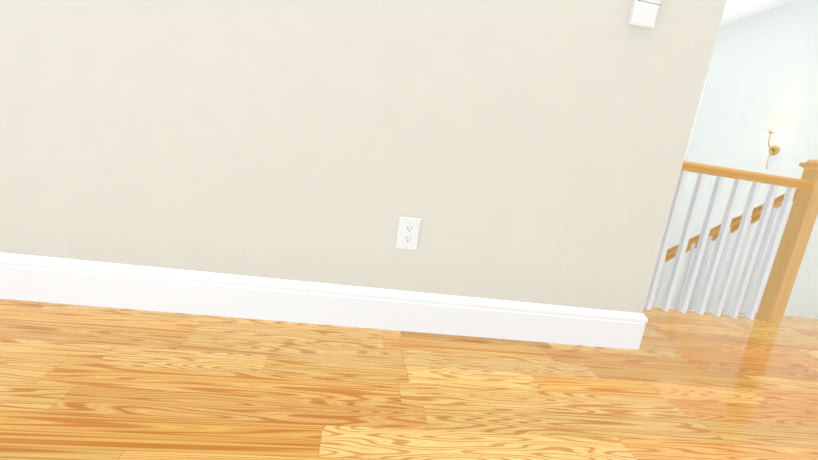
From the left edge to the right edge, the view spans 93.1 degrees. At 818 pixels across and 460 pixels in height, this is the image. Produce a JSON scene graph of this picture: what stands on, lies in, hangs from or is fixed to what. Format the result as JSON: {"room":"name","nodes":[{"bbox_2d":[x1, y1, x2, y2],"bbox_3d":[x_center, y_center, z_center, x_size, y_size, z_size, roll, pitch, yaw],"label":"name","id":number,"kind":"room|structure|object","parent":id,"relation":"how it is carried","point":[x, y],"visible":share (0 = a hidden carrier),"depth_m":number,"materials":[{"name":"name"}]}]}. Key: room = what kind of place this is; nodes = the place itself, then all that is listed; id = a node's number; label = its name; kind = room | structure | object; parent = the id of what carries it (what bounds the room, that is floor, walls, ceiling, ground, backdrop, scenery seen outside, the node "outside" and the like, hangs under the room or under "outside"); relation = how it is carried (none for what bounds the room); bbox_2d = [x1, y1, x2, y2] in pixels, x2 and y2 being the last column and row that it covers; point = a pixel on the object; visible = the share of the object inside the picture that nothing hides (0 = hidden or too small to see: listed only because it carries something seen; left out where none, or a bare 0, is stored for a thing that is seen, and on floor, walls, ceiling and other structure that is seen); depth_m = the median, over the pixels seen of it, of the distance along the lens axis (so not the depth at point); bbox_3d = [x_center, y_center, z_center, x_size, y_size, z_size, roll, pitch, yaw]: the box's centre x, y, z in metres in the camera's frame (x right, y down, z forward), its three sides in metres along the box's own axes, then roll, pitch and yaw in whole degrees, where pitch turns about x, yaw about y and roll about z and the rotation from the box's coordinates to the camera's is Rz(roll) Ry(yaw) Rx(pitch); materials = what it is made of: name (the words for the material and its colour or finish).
{"room":"upstairs hallway","nodes":[
{"label":"upstairs hallway","id":0,"kind":"room"},
{"bbox_2d":[0,0,726,312],"bbox_3d":[-1.218,-1.076,1.287,5.015,2.740,0.115,7,11,-8],"label":"wall","id":1,"kind":"structure","parent":0,"point":[531,151],"depth_m":1.50,"materials":[{"name":"beige paint"}]},
{"bbox_2d":[0,252,647,349],"bbox_3d":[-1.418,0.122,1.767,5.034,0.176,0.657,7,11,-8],"label":"baseboard","id":2,"kind":"structure","parent":1,"relation":"attached to","point":[24,277],"depth_m":1.59,"materials":[{"name":"white paint"}]},
{"bbox_2d":[396,216,421,249],"bbox_3d":[-0.001,0.015,1.592,0.090,0.132,0.008,7,11,-8],"label":"electrical outlet","id":3,"kind":"object","parent":1,"relation":"attached to","point":[408,232],"visible":1,"depth_m":1.59,"materials":[{"name":"white plastic"}]},
{"bbox_2d":[628,0,660,28],"bbox_3d":[0.927,-0.884,1.509,0.102,0.162,0.026,7,11,-8],"label":"thermostat","id":4,"kind":"object","parent":1,"relation":"attached to","point":[643,13],"visible":1,"depth_m":1.51,"materials":[{"name":"white plastic"}]},
{"bbox_2d":[0,299,817,459],"bbox_3d":[0.324,1.188,-1.414,7.810,0.250,7.860,7,11,-8],"label":"floor","id":5,"kind":"structure","parent":0,"point":[80,382],"depth_m":1.24,"materials":[{"name":"brown wood"}]},
{"bbox_2d":[644,160,817,323],"bbox_3d":[1.813,0.009,2.416,1.510,1.070,0.129,7,11,-8],"label":"balustrade","id":6,"kind":"object","parent":5,"relation":"on","point":[803,214],"visible":0.67,"depth_m":2.45,"materials":[{"name":"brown wood"}]},
{"bbox_2d":[655,0,817,318],"bbox_3d":[3.479,0.782,3.906,0.200,5.990,5.657,7,11,-8],"label":"wall","id":7,"kind":"structure","parent":0,"point":[763,66],"depth_m":3.99,"materials":[{"name":"paint"}]},
{"bbox_2d":[684,80,706,160],"bbox_3d":[3.386,-1.091,5.306,0.024,1.666,1.051,7,11,-8],"label":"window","id":8,"kind":"structure","parent":7,"relation":"in","point":[696,116],"depth_m":4.73,"materials":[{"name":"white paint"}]},
{"bbox_2d":[766,110,782,168],"bbox_3d":[3.515,-0.874,3.769,0.150,0.547,0.112,7,11,-8],"label":"sconce","id":9,"kind":"object","parent":7,"relation":"attached to","point":[775,118],"visible":1,"depth_m":3.74,"materials":[{"name":"gold metal"}]},
{"bbox_2d":[720,0,794,26],"bbox_3d":[0.459,-2.042,-0.110,7.925,0.120,11.880,7,11,-8],"label":"ceiling","id":10,"kind":"structure","parent":0,"point":[735,10],"depth_m":4.04,"materials":[{"name":"white paint"}]},
{"bbox_3d":[1.626,3.309,4.844,2.595,0.210,4.405,7,11,-8],"label":"floor","id":11,"kind":"structure","parent":0,"visible":0},
{"bbox_2d":[652,306,746,315],"bbox_3d":[1.817,1.730,4.814,2.595,3.148,3.880,7,11,-8],"label":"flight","id":12,"kind":"object","parent":11,"relation":"on","point":[743,313],"depth_m":2.65,"materials":[{"name":"brown wood"}]},
{"bbox_2d":[652,189,796,314],"bbox_3d":[2.247,0.699,3.727,0.129,2.410,2.086,7,11,-8],"label":"balustrade","id":13,"kind":"object","parent":12,"relation":"on","point":[714,233],"visible":0.19,"depth_m":2.98,"materials":[{"name":"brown wood"}]}
]}

